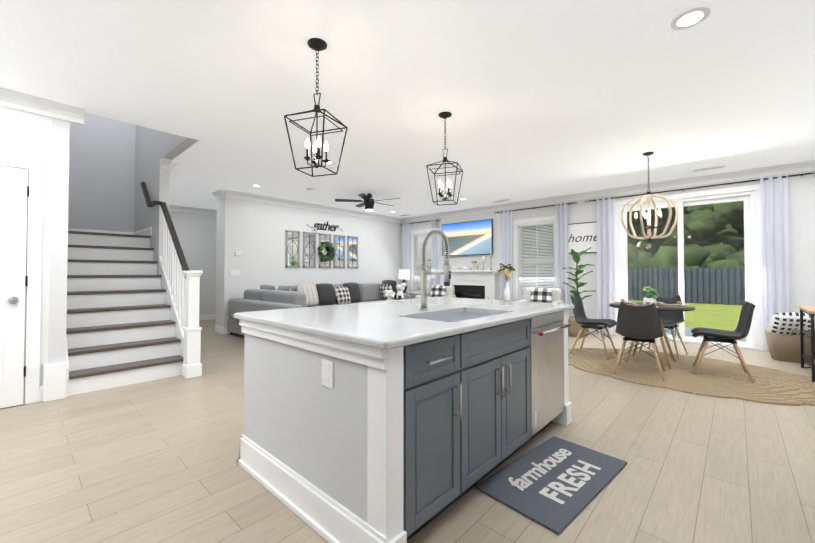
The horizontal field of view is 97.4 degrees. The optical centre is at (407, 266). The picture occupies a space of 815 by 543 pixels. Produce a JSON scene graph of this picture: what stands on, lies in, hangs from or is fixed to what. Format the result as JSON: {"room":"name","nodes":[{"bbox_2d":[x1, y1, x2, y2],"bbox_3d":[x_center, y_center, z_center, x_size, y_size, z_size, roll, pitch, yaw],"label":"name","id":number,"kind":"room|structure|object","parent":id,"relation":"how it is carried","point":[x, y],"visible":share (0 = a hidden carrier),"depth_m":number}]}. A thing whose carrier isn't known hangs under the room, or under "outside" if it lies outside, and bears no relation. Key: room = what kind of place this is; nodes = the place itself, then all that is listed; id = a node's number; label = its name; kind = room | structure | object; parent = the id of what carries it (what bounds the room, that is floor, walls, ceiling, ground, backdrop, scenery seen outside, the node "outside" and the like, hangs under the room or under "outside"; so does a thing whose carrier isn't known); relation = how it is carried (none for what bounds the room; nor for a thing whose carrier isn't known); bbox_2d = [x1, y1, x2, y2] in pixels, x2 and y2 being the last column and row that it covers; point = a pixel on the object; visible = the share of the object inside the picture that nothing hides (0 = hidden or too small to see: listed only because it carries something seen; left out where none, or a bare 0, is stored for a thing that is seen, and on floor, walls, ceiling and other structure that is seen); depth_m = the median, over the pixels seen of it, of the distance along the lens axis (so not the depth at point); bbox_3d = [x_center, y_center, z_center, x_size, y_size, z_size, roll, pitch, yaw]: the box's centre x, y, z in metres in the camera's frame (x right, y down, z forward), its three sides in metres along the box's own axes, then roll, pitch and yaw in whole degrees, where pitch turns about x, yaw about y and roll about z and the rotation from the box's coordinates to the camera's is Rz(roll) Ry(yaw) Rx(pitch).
{"room":"dining room and kitchen","nodes":[
{"label":"dining room and kitchen","id":0,"kind":"room"},
{"bbox_2d":[0,106,51,408],"bbox_3d":[-3.846,-0.152,2.822,0.120,2.740,1.450,-1,-1,42],"label":"wall","id":1,"kind":"structure","parent":0,"point":[25,134],"depth_m":3.27},
{"bbox_2d":[0,154,42,407],"bbox_3d":[-3.647,0.123,2.866,0.104,2.190,1.006,-1,-1,42],"label":"closet door","id":2,"kind":"structure","parent":1,"relation":"in","point":[15,192],"depth_m":3.15},
{"bbox_2d":[0,87,84,124],"bbox_3d":[-3.650,-1.459,2.896,0.100,0.125,1.550,-1,-1,42],"label":"crown molding","id":3,"kind":"structure","parent":1,"relation":"attached to","point":[12,99],"depth_m":3.25},
{"bbox_2d":[48,112,198,363],"bbox_3d":[-3.907,-1.450,4.725,2.990,5.400,1.240,-1,-1,42],"label":"wall","id":4,"kind":"structure","parent":0,"point":[102,168],"depth_m":5.48},
{"bbox_2d":[68,228,132,234],"bbox_3d":[-4.915,-0.512,5.632,0.016,0.135,0.960,-1,-1,42],"label":"baseboard","id":5,"kind":"structure","parent":4,"relation":"attached to","point":[69,229],"depth_m":5.67},
{"bbox_2d":[133,226,151,235],"bbox_3d":[-4.157,-0.512,5.605,1.170,0.135,0.016,-1,-1,42],"label":"baseboard","id":6,"kind":"structure","parent":4,"relation":"attached to","point":[148,232],"depth_m":5.42},
{"bbox_2d":[160,159,177,170],"bbox_3d":[-4.689,-1.400,6.350,3.900,0.125,0.100,-1,-1,42],"label":"crown molding","id":7,"kind":"structure","parent":4,"relation":"attached to","point":[167,166],"depth_m":5.01},
{"bbox_2d":[169,210,216,314],"bbox_3d":[-6.192,-0.069,7.663,0.120,2.740,5.420,-1,-1,42],"label":"wall","id":8,"kind":"structure","parent":0,"point":[196,233],"depth_m":8.80},
{"bbox_2d":[169,204,216,214],"bbox_3d":[-5.209,-1.361,8.595,0.100,0.125,2.510,-1,-1,42],"label":"crown molding","id":9,"kind":"structure","parent":8,"relation":"attached to","point":[171,207],"depth_m":8.63},
{"bbox_2d":[199,314,215,320],"bbox_3d":[-5.260,1.249,8.557,0.016,0.135,2.570,-1,-1,42],"label":"baseboard","id":10,"kind":"structure","parent":8,"relation":"attached to","point":[207,316],"depth_m":8.88},
{"bbox_2d":[216,197,400,326],"bbox_3d":[-1.986,-0.050,8.774,0.420,2.740,4.900,-1,-1,42],"label":"wall","id":11,"kind":"structure","parent":0,"point":[254,232],"depth_m":7.66},
{"bbox_2d":[212,190,219,199],"bbox_3d":[-3.672,-1.389,6.950,0.390,0.125,0.100,-1,-1,42],"label":"crown molding","id":12,"kind":"structure","parent":11,"relation":"attached to","point":[217,193],"depth_m":6.99},
{"bbox_2d":[215,325,222,333],"bbox_3d":[-3.643,1.221,6.936,0.390,0.135,0.016,-1,-1,42],"label":"baseboard","id":13,"kind":"structure","parent":11,"relation":"attached to","point":[219,329],"depth_m":6.94},
{"bbox_2d":[222,327,229,333],"bbox_3d":[-1.831,1.249,8.598,0.016,0.135,4.916,-1,-1,42],"label":"baseboard","id":14,"kind":"structure","parent":11,"relation":"attached to","point":[225,329],"depth_m":6.81},
{"bbox_2d":[230,270,239,275],"bbox_3d":[-3.354,0.118,6.957,0.011,0.120,0.180,-1,-1,42],"label":"switch plate","id":15,"kind":"object","parent":11,"relation":"attached to","point":[235,272],"depth_m":6.96},
{"bbox_2d":[236,251,241,255],"bbox_3d":[-3.306,-0.256,7.010,0.019,0.090,0.110,-1,-1,42],"label":"switch plate","id":16,"kind":"object","parent":11,"relation":"attached to","point":[238,253],"depth_m":7.01},
{"bbox_2d":[285,230,299,267],"bbox_3d":[-2.519,-0.381,7.870,0.021,0.810,0.335,-1,-1,42],"label":"mirror panel","id":17,"kind":"object","parent":11,"relation":"attached to","point":[292,260],"visible":1,"depth_m":7.87},
{"bbox_2d":[303,232,315,267],"bbox_3d":[-2.236,-0.376,8.178,0.021,0.810,0.335,-1,-1,42],"label":"mirror panel","id":18,"kind":"object","parent":11,"relation":"attached to","point":[309,249],"visible":1,"depth_m":8.17},
{"bbox_2d":[220,190,399,222],"bbox_3d":[-1.869,-1.362,8.539,0.100,0.125,4.880,-1,-1,42],"label":"crown molding","id":19,"kind":"structure","parent":11,"relation":"attached to","point":[223,193],"depth_m":7.96},
{"bbox_2d":[319,233,330,267],"bbox_3d":[-1.954,-0.370,8.486,0.021,0.810,0.335,-1,-1,42],"label":"mirror panel","id":20,"kind":"object","parent":11,"relation":"attached to","point":[325,250],"visible":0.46,"depth_m":8.48},
{"bbox_2d":[312,221,338,231],"bbox_3d":[-1.939,-0.933,8.524,0.012,0.286,0.762,-1,-1,42],"label":"gather sign","id":21,"kind":"object","parent":11,"relation":"attached to","point":[326,225],"visible":1,"depth_m":8.51},
{"bbox_2d":[318,242,334,261],"bbox_3d":[-1.909,-0.347,8.444,0.085,0.488,0.478,-1,-1,42],"label":"wreath","id":22,"kind":"object","parent":11,"relation":"attached to","point":[324,258],"visible":1,"depth_m":8.45},
{"bbox_2d":[333,235,344,267],"bbox_3d":[-1.672,-0.365,8.795,0.021,0.810,0.335,-1,-1,42],"label":"mirror panel","id":23,"kind":"object","parent":11,"relation":"attached to","point":[339,256],"visible":0.98,"depth_m":8.79},
{"bbox_2d":[347,236,357,267],"bbox_3d":[-1.389,-0.360,9.103,0.021,0.810,0.335,-1,-1,42],"label":"mirror panel","id":24,"kind":"object","parent":11,"relation":"attached to","point":[352,251],"visible":0.96,"depth_m":9.10},
{"bbox_2d":[384,290,402,300],"bbox_3d":[-0.277,0.891,7.463,1.050,0.813,0.600,-1,-1,42],"label":"decor","id":25,"kind":"object","parent":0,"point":[389,293],"visible":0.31,"depth_m":7.49},
{"bbox_2d":[399,270,413,293],"bbox_3d":[-0.092,0.713,9.778,0.520,1.255,0.520,-1,-1,42],"label":"table lamp","id":26,"kind":"object","parent":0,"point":[403,274],"visible":0.67,"depth_m":9.68},
{"bbox_2d":[0,319,814,542],"bbox_3d":[-1.103,1.318,5.147,11.390,0.120,9.020,-1,-1,42],"label":"floor","id":27,"kind":"structure","parent":0,"point":[153,461],"depth_m":2.14},
{"bbox_2d":[43,182,202,401],"bbox_3d":[-3.842,-0.022,4.613,2.957,2.540,1.258,-1,-1,42],"label":"stairs","id":28,"kind":"structure","parent":27,"relation":"on","point":[126,304],"depth_m":4.18},
{"bbox_2d":[228,280,408,335],"bbox_3d":[-1.204,0.807,7.540,2.300,0.984,4.080,-1,-1,42],"label":"sectional sofa","id":29,"kind":"object","parent":27,"relation":"on","point":[266,297],"visible":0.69,"depth_m":7.35},
{"bbox_2d":[396,283,406,298],"bbox_3d":[-0.172,0.844,8.385,0.480,0.938,0.480,-1,-1,42],"label":"table","id":30,"kind":"object","parent":27,"relation":"on","point":[400,288],"visible":0.54,"depth_m":8.35},
{"bbox_2d":[237,308,573,542],"bbox_3d":[0.140,0.768,2.498,1.359,0.888,2.044,-1,-1,42],"label":"kitchen island","id":31,"kind":"object","parent":27,"relation":"on","point":[399,421],"depth_m":1.68},
{"bbox_2d":[234,297,574,351],"bbox_3d":[0.120,0.309,2.524,1.370,0.032,2.080,-1,-1,42],"label":"island countertop","id":32,"kind":"structure","parent":31,"relation":"on","point":[379,324],"depth_m":1.99},
{"bbox_2d":[418,228,450,311],"bbox_3d":[0.199,0.021,2.352,0.250,0.538,0.129,-1,-1,42],"label":"faucet","id":33,"kind":"object","parent":32,"relation":"on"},
{"bbox_2d":[422,316,461,319],"bbox_3d":[0.178,0.404,2.030,0.410,0.200,0.312,-1,-1,42],"label":"sink","id":34,"kind":"object","parent":32,"relation":"in","point":[423,317],"depth_m":2.21},
{"bbox_2d":[462,308,493,315],"bbox_3d":[0.426,0.409,2.301,0.410,0.200,0.392,-1,-1,42],"label":"sink","id":35,"kind":"object","parent":32,"relation":"in","point":[463,309],"depth_m":2.45},
{"bbox_2d":[498,263,514,300],"bbox_3d":[2.115,0.616,7.634,0.407,1.368,0.527,-1,-1,42],"label":"vase","id":36,"kind":"object","parent":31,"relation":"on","point":[503,267],"visible":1,"depth_m":7.59},
{"bbox_2d":[416,285,455,297],"bbox_3d":[0.699,0.887,8.751,0.800,0.865,0.760,-1,-1,27],"label":"accent chair","id":37,"kind":"object","parent":27,"relation":"on","point":[441,291],"visible":0.17,"depth_m":8.80},
{"bbox_2d":[435,270,498,299],"bbox_3d":[1.433,0.705,8.800,1.750,1.230,0.218,-1,-1,42],"label":"fireplace","id":38,"kind":"object","parent":27,"relation":"on","point":[468,283],"visible":0.44,"depth_m":8.66},
{"bbox_2d":[443,256,491,269],"bbox_3d":[1.445,-0.135,8.805,1.420,0.450,0.090,-1,-1,42],"label":"mantel decor","id":39,"kind":"object","parent":38,"relation":"on","point":[475,262],"visible":0.67,"depth_m":8.60},
{"bbox_2d":[518,287,563,303],"bbox_3d":[2.601,0.858,7.064,0.800,0.865,0.760,-1,-1,34],"label":"accent chair","id":40,"kind":"object","parent":27,"relation":"on","point":[548,295],"visible":0.33,"depth_m":7.11},
{"bbox_2d":[475,436,626,533],"bbox_3d":[0.854,1.197,2.067,0.900,0.013,0.470,1,-1,-41],"label":"floor mat","id":41,"kind":"object","parent":27,"relation":"on","point":[531,502],"visible":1,"depth_m":1.97},
{"bbox_2d":[508,449,571,490],"bbox_3d":[0.799,1.192,2.140,0.614,0.002,0.116,1,-1,-41],"label":"lettering","id":42,"kind":"object","parent":41,"relation":"on","point":[542,470],"visible":1,"depth_m":2.10},
{"bbox_2d":[538,460,600,504],"bbox_3d":[0.916,1.190,1.997,0.496,0.002,0.131,1,-1,-41],"label":"lettering","id":43,"kind":"object","parent":41,"relation":"on","point":[562,487],"visible":1,"depth_m":1.97},
{"bbox_2d":[562,247,595,337],"bbox_3d":[3.117,0.460,6.571,0.572,1.642,0.582,-1,-1,42],"label":"fiddle-leaf fig plant","id":44,"kind":"object","parent":27,"relation":"on","point":[574,328],"visible":0.83,"depth_m":6.54},
{"bbox_2d":[568,348,814,405],"bbox_3d":[3.233,1.232,4.308,2.846,0.021,1.925,-1,-1,42],"label":"rug","id":45,"kind":"object","parent":27,"relation":"on","point":[717,378],"visible":0.9,"depth_m":3.98},
{"bbox_2d":[570,294,616,359],"bbox_3d":[2.632,0.836,5.109,0.561,0.850,0.489,-1,-1,42],"label":"dining chair","id":46,"kind":"object","parent":45,"relation":"on","point":[583,320],"visible":0.96,"depth_m":5.11},
{"bbox_2d":[613,302,664,381],"bbox_3d":[2.663,0.819,4.120,0.489,0.850,0.561,-1,-1,36],"label":"dining chair","id":47,"kind":"object","parent":45,"relation":"on","point":[639,323],"visible":0.98,"depth_m":3.94},
{"bbox_2d":[609,286,694,368],"bbox_3d":[3.155,0.756,4.660,0.920,0.996,0.920,-1,-1,42],"label":"dining table","id":48,"kind":"object","parent":45,"relation":"on","point":[652,295],"visible":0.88,"depth_m":4.61},
{"bbox_2d":[639,295,687,358],"bbox_3d":[3.672,0.837,5.147,0.561,0.850,0.489,1,-1,-42],"label":"dining chair","id":49,"kind":"object","parent":45,"relation":"on","point":[670,319],"visible":0.56,"depth_m":5.20},
{"bbox_2d":[691,301,755,382],"bbox_3d":[3.597,0.819,4.091,0.561,0.850,0.489,-1,-1,37],"label":"dining chair","id":50,"kind":"object","parent":45,"relation":"on","point":[740,331],"visible":0.96,"depth_m":4.06},
{"bbox_2d":[765,312,814,363],"bbox_3d":[5.184,0.927,4.750,0.628,0.646,0.491,-1,-1,42],"label":"basket","id":51,"kind":"object","parent":27,"relation":"on","point":[782,333],"visible":0.85,"depth_m":4.71},
{"bbox_2d":[798,305,814,381],"bbox_3d":[4.758,0.577,3.926,0.560,1.333,0.900,-1,-1,42],"label":"console table","id":52,"kind":"object","parent":27,"relation":"on","point":[810,335],"visible":0.9,"depth_m":4.04},
{"bbox_2d":[0,0,814,217],"bbox_3d":[-1.036,-1.561,5.270,11.390,0.160,9.220,-1,-1,42],"label":"ceiling","id":53,"kind":"structure","parent":0,"point":[538,99],"depth_m":3.04},
{"bbox_2d":[284,38,347,176],"bbox_3d":[-0.619,-1.087,2.452,0.308,0.884,0.308,0,-1,18],"label":"pendant lantern","id":54,"kind":"object","parent":53,"relation":"hanging from","point":[317,44],"visible":1,"depth_m":2.44},
{"bbox_2d":[335,193,399,211],"bbox_3d":[-0.723,-1.270,7.150,1.296,0.357,1.247,-1,-1,42],"label":"ceiling fan","id":55,"kind":"object","parent":53,"relation":"hanging from","point":[368,202],"visible":1,"depth_m":7.04},
{"bbox_2d":[426,112,462,205],"bbox_3d":[0.373,-1.068,3.550,0.308,0.884,0.308,0,-1,18],"label":"pendant lantern","id":56,"kind":"object","parent":53,"relation":"hanging from","point":[444,115],"visible":1,"depth_m":3.54},
{"bbox_2d":[621,152,678,242],"bbox_3d":[3.168,-0.900,4.703,0.601,1.181,0.641,-1,-1,42],"label":"dining chandelier","id":57,"kind":"object","parent":53,"relation":"hanging from","point":[646,218],"visible":1,"depth_m":4.68},
{"bbox_2d":[671,7,710,29],"bbox_3d":[1.748,-1.528,2.216,0.193,0.009,0.193,-1,-1,36],"label":"recessed light","id":58,"kind":"object","parent":53,"relation":"in","point":[691,18],"depth_m":2.21},
{"bbox_2d":[401,170,814,349],"bbox_3d":[1.997,-0.054,8.555,11.390,2.740,0.160,-1,-1,42],"label":"wall","id":59,"kind":"structure","parent":0,"point":[801,203],"depth_m":6.67},
{"bbox_2d":[400,219,440,298],"bbox_3d":[0.335,0.035,9.885,1.460,2.583,0.122,-1,-1,42],"label":"window curtain","id":60,"kind":"object","parent":59,"relation":"attached to","point":[405,246],"visible":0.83,"depth_m":10.13},
{"bbox_2d":[410,228,438,296],"bbox_3d":[0.492,-0.084,9.881,1.070,1.865,0.180,-1,-1,42],"label":"living room window","id":61,"kind":"structure","parent":59,"relation":"in","point":[415,254],"depth_m":10.06},
{"bbox_2d":[442,219,492,255],"bbox_3d":[1.463,-0.694,8.894,1.460,0.830,0.076,-1,-1,42],"label":"wall-mounted tv","id":62,"kind":"object","parent":59,"relation":"attached to","point":[471,238],"visible":0.96,"depth_m":8.78},
{"bbox_2d":[512,216,555,300],"bbox_3d":[2.792,-0.120,7.774,1.070,1.865,0.180,-1,-1,42],"label":"living room window","id":63,"kind":"structure","parent":59,"relation":"in","point":[519,261],"depth_m":7.81},
{"bbox_2d":[495,202,576,316],"bbox_3d":[2.708,-0.002,7.710,1.820,2.583,0.123,-1,-1,42],"label":"window curtain","id":64,"kind":"object","parent":59,"relation":"attached to","point":[562,275],"visible":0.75,"depth_m":7.34},
{"bbox_2d":[568,221,596,253],"bbox_3d":[3.466,-0.564,7.087,0.590,0.610,0.032,-1,-1,42],"label":"sign frame","id":65,"kind":"object","parent":59,"relation":"attached to","point":[576,230],"visible":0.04,"depth_m":7.07},
{"bbox_2d":[568,234,596,241],"bbox_3d":[3.467,-0.574,7.063,0.576,0.166,0.002,-1,-1,42],"label":"sign","id":66,"kind":"object","parent":59,"relation":"attached to","point":[581,238],"visible":0.92,"depth_m":7.08},
{"bbox_2d":[588,328,607,334],"bbox_3d":[2.996,1.230,7.499,2.340,0.135,0.016,-1,-1,42],"label":"baseboard","id":67,"kind":"structure","parent":59,"relation":"attached to","point":[590,329],"depth_m":6.95},
{"bbox_2d":[400,160,814,222],"bbox_3d":[2.828,-1.377,7.641,8.240,0.125,0.100,-1,-1,42],"label":"crown molding","id":68,"kind":"structure","parent":59,"relation":"attached to","point":[809,165],"depth_m":6.36},
{"bbox_2d":[614,184,762,350],"bbox_3d":[4.656,0.021,6.097,2.000,2.505,0.170,-1,-1,42],"label":"sliding glass door","id":69,"kind":"structure","parent":59,"relation":"in","point":[751,198],"depth_m":5.85},
{"bbox_2d":[584,171,814,350],"bbox_3d":[4.603,-0.032,5.973,3.060,2.583,0.124,-1,-1,42],"label":"door curtain","id":70,"kind":"object","parent":59,"relation":"attached to","point":[775,242],"visible":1,"depth_m":5.30},
{"label":"outside","id":71,"kind":"structure","parent":0,"visible":0},
{"bbox_2d":[417,201,753,349],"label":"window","id":72,"kind":"structure","parent":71,"point":[710,314],"depth_m":17.04}
]}

